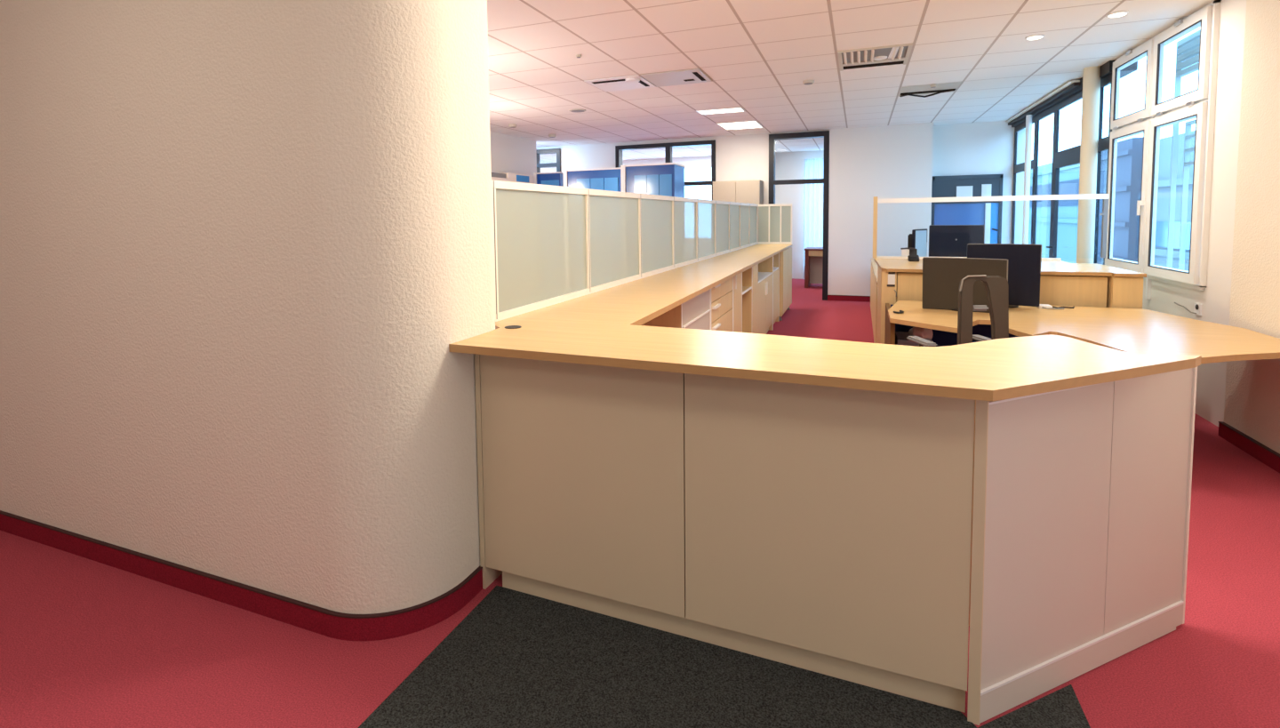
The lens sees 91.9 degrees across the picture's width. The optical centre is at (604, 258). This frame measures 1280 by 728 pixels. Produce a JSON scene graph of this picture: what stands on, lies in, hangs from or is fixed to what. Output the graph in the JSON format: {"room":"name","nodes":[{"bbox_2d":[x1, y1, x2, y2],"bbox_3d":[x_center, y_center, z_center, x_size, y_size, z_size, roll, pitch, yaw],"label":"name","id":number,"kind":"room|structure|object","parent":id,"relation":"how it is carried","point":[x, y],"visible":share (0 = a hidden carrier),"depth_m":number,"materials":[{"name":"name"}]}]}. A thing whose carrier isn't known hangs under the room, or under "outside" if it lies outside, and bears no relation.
{"room":"office reception area","nodes":[
{"label":"office reception area","id":0,"kind":"room"},
{"bbox_2d":[0,0,495,614],"bbox_3d":[-2.042,-0.140,2.840,3.260,2.805,0.655,1,4,22],"label":"wall","id":1,"kind":"structure","parent":0,"point":[245,245],"depth_m":2.23,"materials":[{"name":"beige paint"}]},
{"bbox_2d":[0,510,482,641],"bbox_3d":[-2.093,1.236,2.633,3.324,0.087,0.516,0,4,13],"label":"baseboard","id":2,"kind":"structure","parent":1,"relation":"attached to","point":[341,626],"depth_m":2.28,"materials":[{"name":"red carpet"}]},
{"bbox_2d":[489,130,536,176],"bbox_3d":[-2.757,-0.453,7.678,0.150,2.805,7.770,1,4,22],"label":"wall","id":3,"kind":"structure","parent":0,"point":[510,154],"depth_m":10.38,"materials":[{"name":"white paint"}]},
{"bbox_2d":[540,160,556,172],"bbox_3d":[-1.913,-0.890,14.057,0.150,2.805,5.000,1,4,22],"label":"wall","id":4,"kind":"structure","parent":0,"point":[549,169],"depth_m":15.10,"materials":[{"name":"white paint"}]},
{"bbox_2d":[0,278,1279,727],"bbox_3d":[-0.018,1.033,6.369,9.550,0.060,18.000,1,4,22],"label":"floor","id":5,"kind":"structure","parent":0,"point":[85,643],"depth_m":2.05,"materials":[{"name":"red carpet"}]},
{"bbox_2d":[491,172,533,183],"bbox_3d":[-1.695,-0.243,9.461,0.445,2.120,1.800,1,4,22],"label":"tall cabinet","id":6,"kind":"object","parent":5,"relation":"on","point":[495,176],"visible":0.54,"depth_m":9.53,"materials":[{"name":"beige metal"}]},
{"bbox_2d":[533,171,563,186],"bbox_3d":[-0.853,-0.345,10.435,0.500,2.170,0.450,1,4,22],"label":"storage cabinet","id":7,"kind":"object","parent":5,"relation":"on","point":[553,179],"visible":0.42,"depth_m":10.16,"materials":[{"name":"blue"}]},
{"bbox_2d":[563,167,621,191],"bbox_3d":[-0.079,-0.198,8.717,0.860,2.085,0.450,1,4,22],"label":"storage cabinet","id":8,"kind":"object","parent":5,"relation":"on","point":[601,179],"visible":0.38,"depth_m":8.44,"materials":[{"name":"blue metal"}]},
{"bbox_2d":[620,162,685,197],"bbox_3d":[0.606,-0.112,7.585,0.670,2.045,0.470,1,4,22],"label":"storage cabinet","id":9,"kind":"object","parent":5,"relation":"on","point":[664,179],"visible":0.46,"depth_m":7.33,"materials":[{"name":"blue metal"}]},
{"bbox_2d":[641,288,711,329],"bbox_3d":[0.402,0.667,4.164,0.474,0.952,0.780,1,4,22],"label":"base cabinet","id":10,"kind":"object","parent":5,"relation":"on","point":[694,313],"visible":0.2,"depth_m":3.88,"materials":[{"name":"brown wood"}]},
{"bbox_2d":[710,277,733,331],"bbox_3d":[0.720,0.612,4.921,0.485,0.952,0.855,1,4,22],"label":"base cabinet","id":11,"kind":"object","parent":5,"relation":"on","point":[722,294],"visible":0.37,"depth_m":4.82,"materials":[{"name":"brown wood"}]},
{"bbox_2d":[357,585,1090,727],"bbox_3d":[-0.453,1.443,-0.161,1.892,0.003,5.166,1,4,22],"label":"inlay","id":12,"kind":"object","parent":5,"relation":"on","point":[517,660],"visible":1,"depth_m":1.87,"materials":[{"name":"grey carpet"}]},
{"bbox_2d":[474,353,975,712],"bbox_3d":[0.338,0.799,2.204,1.631,0.952,0.380,1,4,24],"label":"reception counter front","id":13,"kind":"object","parent":5,"relation":"on","point":[824,530],"depth_m":1.96,"materials":[{"name":"beige laminate"}]},
{"bbox_2d":[733,272,741,332],"bbox_3d":[0.958,0.570,5.500,0.485,0.952,0.400,1,4,22],"label":"base cabinet","id":14,"kind":"object","parent":5,"relation":"on","point":[737,279],"visible":0.18,"depth_m":5.38,"materials":[{"name":"brown wood"}]},
{"bbox_2d":[712,179,763,204],"bbox_3d":[2.275,-0.309,10.547,0.780,2.000,0.430,1,4,22],"label":"wardrobe","id":15,"kind":"object","parent":5,"relation":"on","point":[737,191],"visible":0.27,"depth_m":10.29,"materials":[{"name":"beige wood"}]},
{"bbox_2d":[741,267,751,333],"bbox_3d":[1.139,0.537,5.965,0.465,0.952,0.600,1,4,22],"label":"open shelf unit","id":16,"kind":"object","parent":5,"relation":"on","point":[747,275],"visible":0.19,"depth_m":6.14,"materials":[{"name":"brown wood"}]},
{"bbox_2d":[752,264,758,333],"bbox_3d":[1.322,0.505,6.402,0.470,0.952,0.350,1,4,22],"label":"base cabinet","id":17,"kind":"object","parent":5,"relation":"on","point":[755,269],"visible":0.12,"depth_m":6.28,"materials":[{"name":"brown wood"}]},
{"bbox_2d":[757,256,773,334],"bbox_3d":[1.631,0.452,7.138,0.480,0.952,1.250,1,4,22],"label":"base cabinet","id":18,"kind":"object","parent":5,"relation":"on","point":[765,268],"visible":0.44,"depth_m":7.20,"materials":[{"name":"brown wood"}]},
{"bbox_2d":[772,252,779,329],"bbox_3d":[1.985,0.388,8.018,0.465,0.952,0.650,1,4,22],"label":"base cabinet","id":19,"kind":"object","parent":5,"relation":"on","point":[776,258],"visible":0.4,"depth_m":8.05,"materials":[{"name":"brown wood"}]},
{"bbox_2d":[778,247,791,320],"bbox_3d":[2.365,0.326,8.881,0.510,0.952,1.220,1,4,22],"label":"base cabinet","id":20,"kind":"object","parent":5,"relation":"on","point":[786,255],"visible":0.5,"depth_m":8.51,"materials":[{"name":"brown wood"}]},
{"bbox_2d":[448,243,1201,401],"bbox_3d":[1.960,0.068,5.422,2.425,0.031,7.955,1,4,22],"label":"countertop","id":21,"kind":"structure","parent":20,"relation":"on","point":[604,327],"depth_m":2.00,"materials":[{"name":"brown wood"}]},
{"bbox_2d":[491,179,791,321],"bbox_3d":[1.159,-0.275,5.985,0.543,0.607,7.460,1,4,22],"label":"glass wall","id":22,"kind":"structure","parent":21,"relation":"on","point":[553,244],"depth_m":3.71,"materials":[{"name":"beige glass"}]},
{"bbox_2d":[803,158,823,279],"bbox_3d":[5.028,-0.835,13.176,1.500,2.616,0.074,1,4,22],"label":"sheer curtain","id":23,"kind":"object","parent":5,"relation":"on","point":[813,167],"visible":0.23,"depth_m":13.36,"materials":[{"name":"white fabric"}]},
{"bbox_2d":[804,247,823,287],"bbox_3d":[4.538,0.179,12.072,1.180,0.760,0.700,1,4,22],"label":"desk","id":24,"kind":"object","parent":5,"relation":"on","point":[812,255],"visible":0.41,"depth_m":12.23,"materials":[{"name":"red wood"}]},
{"bbox_2d":[870,258,877,343],"bbox_3d":[4.237,0.497,7.628,1.710,0.725,3.570,1,4,22],"label":"desk","id":25,"kind":"object","parent":5,"relation":"on","point":[874,266],"visible":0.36,"depth_m":7.46,"materials":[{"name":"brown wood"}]},
{"bbox_2d":[928,224,984,256],"bbox_3d":[3.991,-0.103,7.047,0.542,0.557,0.230,1,4,22],"label":"computer monitor","id":26,"kind":"object","parent":25,"relation":"on","point":[944,240],"visible":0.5,"depth_m":6.97,"materials":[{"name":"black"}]},
{"bbox_2d":[895,326,933,346],"bbox_3d":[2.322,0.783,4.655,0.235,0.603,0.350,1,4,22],"label":"office chair","id":27,"kind":"object","parent":5,"relation":"on","point":[900,337],"visible":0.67,"depth_m":4.51,"materials":[{"name":"fabric"}]},
{"bbox_2d":[906,274,1008,346],"bbox_3d":[2.070,0.610,3.734,0.596,1.078,0.648,1,4,22],"label":"office chair","id":28,"kind":"object","parent":5,"relation":"on","point":[996,288],"visible":0.39,"depth_m":3.42,"materials":[{"name":"brown plastic"}]},
{"bbox_2d":[874,258,1111,343],"bbox_3d":[3.209,0.536,5.399,1.555,0.973,1.270,1,4,22],"label":"sideboard","id":29,"kind":"object","parent":5,"relation":"on","point":[1061,283],"visible":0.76,"depth_m":4.91,"materials":[{"name":"brown wood"}]},
{"bbox_2d":[900,247,919,261],"bbox_3d":[2.870,-0.038,5.817,0.156,0.126,0.120,1,4,22],"label":"desk telephone","id":30,"kind":"object","parent":29,"relation":"on","point":[912,255],"visible":1,"depth_m":5.83,"materials":[{"name":"black plastic"}]},
{"bbox_2d":[907,228,927,256],"bbox_3d":[3.482,-0.073,6.991,0.229,0.519,0.301,3,5,44],"label":"computer monitor","id":31,"kind":"object","parent":29,"relation":"on","point":[917,239],"visible":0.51,"depth_m":6.90,"materials":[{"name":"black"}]},
{"bbox_2d":[872,193,1108,260],"bbox_3d":[3.575,-0.297,5.849,1.902,0.619,0.050,1,4,22],"label":"glass screen","id":32,"kind":"object","parent":29,"relation":"on","point":[1104,196],"visible":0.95,"depth_m":5.77,"materials":[{"name":"clear glass"}]},
{"bbox_2d":[1022,104,1055,257],"bbox_3d":[5.553,-0.531,7.939,0.151,2.700,0.900,1,4,22],"label":"window","id":33,"kind":"structure","parent":5,"relation":"on","point":[1051,110],"depth_m":8.24,"materials":[{"name":"black"}]},
{"bbox_2d":[1046,89,1082,257],"bbox_3d":[5.123,-0.453,6.864,0.130,2.700,1.420,1,4,22],"label":"window","id":34,"kind":"structure","parent":5,"relation":"on","point":[1069,156],"depth_m":7.36,"materials":[{"name":"black metal"}]},
{"bbox_2d":[967,366,1197,725],"bbox_3d":[1.436,0.796,2.024,1.041,0.952,0.310,-2,4,-23],"label":"panel","id":35,"kind":"object","parent":5,"relation":"on","point":[1082,495],"visible":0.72,"depth_m":1.85,"materials":[{"name":"beige laminate"}]},
{"bbox_2d":[884,300,1279,363],"bbox_3d":[2.826,0.769,3.875,1.900,0.722,1.845,1,4,22],"label":"office desk","id":36,"kind":"object","parent":5,"relation":"on","point":[1137,331],"visible":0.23,"depth_m":3.73,"materials":[{"name":"brown wood"}]},
{"bbox_2d":[893,310,903,313],"bbox_3d":[2.084,0.377,4.362,0.101,0.014,0.061,-3,4,-31],"label":"cable loop","id":37,"kind":"object","parent":36,"relation":"on","point":[900,311],"visible":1,"depth_m":4.34,"materials":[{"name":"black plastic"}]},
{"bbox_2d":[922,256,1007,312],"bbox_3d":[2.599,0.181,4.452,0.522,0.380,0.248,2,5,37],"label":"computer monitor","id":38,"kind":"object","parent":36,"relation":"on","point":[941,276],"visible":0.58,"depth_m":4.42,"materials":[{"name":"brown plastic"}]},
{"bbox_2d":[967,243,1041,308],"bbox_3d":[2.955,0.121,4.607,0.457,0.469,0.249,1,4,29],"label":"computer monitor","id":39,"kind":"object","parent":36,"relation":"on","point":[1024,260],"visible":0.53,"depth_m":4.47,"materials":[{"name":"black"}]},
{"bbox_2d":[1036,304,1074,309],"bbox_3d":[3.274,0.351,4.468,0.254,0.020,0.137,0,4,17],"label":"adapter","id":40,"kind":"object","parent":36,"relation":"on","point":[1041,306],"visible":0.98,"depth_m":4.46,"materials":[{"name":"white plastic"}]},
{"bbox_2d":[1076,65,1100,263],"bbox_3d":[4.751,-0.450,6.096,0.136,2.805,0.136,1,4,22],"label":"column","id":41,"kind":"structure","parent":5,"relation":"on","point":[1091,77],"depth_m":6.02,"materials":[{"name":"beige paint"}]},
{"bbox_2d":[1073,263,1146,308],"bbox_3d":[3.956,0.560,4.914,0.185,0.970,1.000,1,4,22],"label":"sideboard","id":42,"kind":"object","parent":5,"relation":"on","point":[1124,286],"visible":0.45,"depth_m":4.47,"materials":[{"name":"brown wood"}]},
{"bbox_2d":[536,128,829,204],"bbox_3d":[0.605,-0.756,11.533,6.730,2.805,0.140,1,4,22],"label":"wall","id":43,"kind":"structure","parent":0,"point":[746,156],"depth_m":10.77,"materials":[{"name":"white paint"}]},
{"bbox_2d":[536,148,560,172],"bbox_3d":[-1.093,-0.756,12.217,0.610,2.760,0.190,1,4,22],"label":"door","id":44,"kind":"structure","parent":43,"relation":"in","point":[557,151],"depth_m":12.02,"materials":[{"name":"black metal"}]},
{"bbox_2d":[615,139,715,199],"bbox_3d":[1.117,-0.715,11.309,1.870,2.740,0.190,1,4,22],"label":"window","id":45,"kind":"structure","parent":43,"relation":"in","point":[668,147],"depth_m":11.07,"materials":[{"name":"black metal"}]},
{"bbox_2d":[768,130,829,300],"bbox_3d":[3.267,-0.706,10.424,0.960,2.780,0.190,1,4,22],"label":"door frame","id":46,"kind":"structure","parent":43,"relation":"in","point":[825,134],"depth_m":10.23,"materials":[{"name":"black metal"}]},
{"bbox_2d":[827,295,870,302],"bbox_3d":[4.387,0.657,9.959,1.500,0.092,0.018,1,4,22],"label":"baseboard","id":47,"kind":"structure","parent":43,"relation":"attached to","point":[844,298],"depth_m":10.11,"materials":[{"name":"red carpet"}]},
{"bbox_2d":[622,150,823,279],"bbox_3d":[3.213,-0.969,14.188,9.530,2.805,0.150,1,4,22],"label":"wall","id":48,"kind":"structure","parent":0,"point":[788,165],"depth_m":13.71,"materials":[{"name":"white paint"}]},
{"bbox_2d":[487,0,1214,162],"bbox_3d":[-0.057,-1.821,6.179,9.550,0.050,18.000,1,4,22],"label":"ceiling","id":49,"kind":"structure","parent":0,"point":[757,56],"depth_m":5.49,"materials":[{"name":"tile"}]},
{"bbox_2d":[508,123,516,127],"bbox_3d":[-1.353,-1.952,9.110,0.120,0.043,0.120,1,4,22],"label":"smoke detector","id":50,"kind":"object","parent":49,"relation":"attached to","point":[511,125],"visible":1,"depth_m":9.06,"materials":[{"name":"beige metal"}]},
{"bbox_2d":[548,133,555,137],"bbox_3d":[-0.867,-2.029,10.238,0.120,0.053,0.120,1,4,22],"label":"smoke detector","id":51,"kind":"object","parent":49,"relation":"attached to","point":[551,135],"visible":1,"depth_m":10.19,"materials":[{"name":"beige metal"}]},
{"bbox_2d":[568,108,585,111],"bbox_3d":[-0.347,-1.905,7.983,0.220,0.015,0.220,1,4,22],"label":"ceiling speaker","id":52,"kind":"object","parent":49,"relation":"attached to","point":[575,109],"visible":1,"depth_m":7.93,"materials":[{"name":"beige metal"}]},
{"bbox_2d":[584,74,656,91],"bbox_3d":[0.171,-1.793,6.407,0.580,0.039,0.590,1,4,22],"label":"ceiling vent","id":53,"kind":"object","parent":49,"relation":"in","point":[636,81],"visible":1,"depth_m":6.36,"materials":[{"name":"white plastic"}]},
{"bbox_2d":[640,68,712,87],"bbox_3d":[0.726,-1.799,6.178,0.580,0.012,0.590,1,4,22],"label":"ceiling vent","id":54,"kind":"object","parent":49,"relation":"in","point":[694,76],"visible":1,"depth_m":6.14,"materials":[{"name":"beige metal"}]},
{"bbox_2d":[696,106,745,114],"bbox_3d":[1.533,-1.943,8.149,0.590,0.012,0.320,1,4,22],"label":"recessed light","id":55,"kind":"object","parent":49,"relation":"in","point":[738,108],"visible":1,"depth_m":8.12,"materials":[{"name":"white plastic"}]},
{"bbox_2d":[716,120,763,129],"bbox_3d":[2.082,-2.039,9.482,0.590,0.012,0.750,1,4,22],"label":"recessed light","id":56,"kind":"object","parent":49,"relation":"in","point":[742,124],"visible":1,"depth_m":9.43,"materials":[{"name":"white plastic"}]},
{"bbox_2d":[802,80,814,84],"bbox_3d":[2.113,-1.824,6.412,0.110,0.033,0.110,1,4,22],"label":"smoke detector","id":57,"kind":"object","parent":49,"relation":"attached to","point":[805,82],"visible":1,"depth_m":6.38,"materials":[{"name":"white plastic"}]},
{"bbox_2d":[837,42,912,71],"bbox_3d":[2.385,-1.772,5.485,0.575,0.022,0.730,1,4,22],"label":"ceiling vent","id":58,"kind":"object","parent":49,"relation":"in","point":[895,54],"visible":1,"depth_m":5.42,"materials":[{"name":"beige metal"}]},
{"bbox_2d":[898,81,961,97],"bbox_3d":[3.632,-1.871,6.937,0.575,0.050,0.570,1,4,22],"label":"ceiling vent","id":59,"kind":"object","parent":49,"relation":"in","point":[916,91],"visible":1,"depth_m":6.93,"materials":[{"name":"beige metal"}]},
{"bbox_2d":[930,83,936,87],"bbox_3d":[3.548,-1.861,6.674,0.060,0.033,0.060,1,4,22],"label":"sprinkler","id":60,"kind":"object","parent":49,"relation":"attached to","point":[933,85],"visible":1,"depth_m":6.65,"materials":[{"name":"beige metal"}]},
{"bbox_2d":[1024,33,1044,39],"bbox_3d":[3.404,-1.750,4.896,0.124,0.015,0.124,1,4,22],"label":"recessed light","id":61,"kind":"object","parent":49,"relation":"in","point":[1038,36],"visible":1,"depth_m":4.87,"materials":[{"name":"white plastic"}]},
{"bbox_2d":[1105,10,1128,17],"bbox_3d":[3.607,-1.716,4.351,0.124,0.015,0.124,1,4,22],"label":"recessed light","id":62,"kind":"object","parent":49,"relation":"in","point":[1118,13],"visible":1,"depth_m":4.33,"materials":[{"name":"white plastic"}]},
{"bbox_2d":[827,122,933,295],"bbox_3d":[4.435,-0.708,10.029,1.500,2.805,0.330,1,4,22],"label":"wall pier","id":63,"kind":"object","parent":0,"point":[868,163],"visible":0.71,"depth_m":9.89,"materials":[{"name":"white paint"}]},
{"bbox_2d":[932,120,1025,243],"bbox_3d":[5.821,-0.706,9.718,1.300,2.805,0.150,1,4,22],"label":"wall","id":64,"kind":"structure","parent":0,"point":[984,148],"depth_m":9.54,"materials":[{"name":"white paint"}]},
{"bbox_2d":[931,174,1003,243],"bbox_3d":[5.659,-0.299,9.705,0.960,2.000,0.152,1,4,22],"label":"door","id":65,"kind":"structure","parent":64,"relation":"in","point":[988,213],"depth_m":9.63,"materials":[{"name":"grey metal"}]},
{"bbox_2d":[1010,115,1035,244],"bbox_3d":[6.015,-0.601,8.898,0.028,2.700,1.230,1,4,22],"label":"window","id":66,"kind":"structure","parent":64,"relation":"in","point":[1017,168],"depth_m":9.32,"materials":[{"name":"black"}]},
{"bbox_2d":[1142,0,1246,426],"bbox_3d":[4.400,-0.355,4.747,0.140,2.805,2.170,1,4,22],"label":"wall","id":67,"kind":"structure","parent":0,"point":[1215,299],"depth_m":4.06,"materials":[{"name":"white paint"}]},
{"bbox_2d":[1005,60,1137,127],"bbox_3d":[5.485,-1.909,7.531,0.290,0.105,3.980,1,4,22],"label":"trim","id":68,"kind":"structure","parent":67,"relation":"attached to","point":[1072,87],"depth_m":7.00,"materials":[{"name":"dark grey metal"}]},
{"bbox_2d":[1093,72,1111,264],"bbox_3d":[4.817,-0.391,5.992,0.028,2.700,0.430,1,4,22],"label":"window","id":69,"kind":"structure","parent":67,"relation":"in","point":[1103,143],"depth_m":6.04,"materials":[{"name":"black metal"}]},
{"bbox_2d":[1145,278,1151,299],"bbox_3d":[4.415,0.245,5.022,0.025,0.170,0.030,1,4,22],"label":"duct","id":70,"kind":"object","parent":67,"relation":"attached to","point":[1148,282],"visible":0.93,"depth_m":5.01,"materials":[{"name":"white plastic"}]},
{"bbox_2d":[1104,0,1221,290],"bbox_3d":[4.378,-0.804,4.967,0.100,1.937,1.740,1,4,22],"label":"window","id":71,"kind":"structure","parent":67,"relation":"in","point":[1200,104],"depth_m":4.69,"materials":[{"name":"white plastic"}]},
{"bbox_2d":[1174,302,1202,315],"bbox_3d":[4.167,0.344,4.427,0.029,0.080,0.350,1,4,22],"label":"wall socket","id":72,"kind":"object","parent":67,"relation":"attached to","point":[1197,307],"visible":1,"depth_m":4.30,"materials":[{"name":"white plastic"}]},
{"bbox_2d":[1224,0,1279,453],"bbox_3d":[2.441,-0.016,0.071,0.200,2.805,7.990,1,4,22],"label":"wall","id":73,"kind":"structure","parent":0,"point":[1252,407],"depth_m":3.58,"materials":[{"name":"beige paint"}]},
{"bbox_2d":[1218,421,1279,472],"bbox_3d":[2.355,1.337,0.205,0.025,0.090,7.990,1,4,22],"label":"baseboard","id":74,"kind":"structure","parent":73,"relation":"attached to","point":[1268,456],"depth_m":3.58,"materials":[{"name":"red carpet"}]},
{"label":"outside","id":75,"kind":"structure","parent":0,"visible":0},
{"bbox_3d":[18.812,1.609,3.204,27.600,0.100,60.000,1,4,22],"label":"ground","id":76,"kind":"structure","parent":75,"visible":0},
{"bbox_2d":[1028,162,1079,263],"bbox_3d":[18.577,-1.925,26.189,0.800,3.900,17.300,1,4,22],"label":"building","id":77,"kind":"structure","parent":76,"relation":"on","point":[1068,211],"depth_m":22.88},
{"bbox_2d":[1096,130,1195,271],"bbox_3d":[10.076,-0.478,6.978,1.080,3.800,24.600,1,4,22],"label":"neighbouring building","id":78,"kind":"structure","parent":76,"relation":"on","point":[1129,155],"depth_m":15.24,"materials":[{"name":"blue"}]},
{"bbox_2d":[1166,29,1199,268],"bbox_3d":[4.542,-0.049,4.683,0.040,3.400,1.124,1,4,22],"label":"building","id":79,"kind":"structure","parent":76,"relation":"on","point":[1188,48],"depth_m":5.10,"materials":[{"name":"grey"}]},
{"bbox_2d":[1178,120,1195,270],"bbox_3d":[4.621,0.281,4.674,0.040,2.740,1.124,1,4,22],"label":"building","id":80,"kind":"structure","parent":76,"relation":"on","point":[1188,127],"depth_m":5.13,"materials":[{"name":"grey"}]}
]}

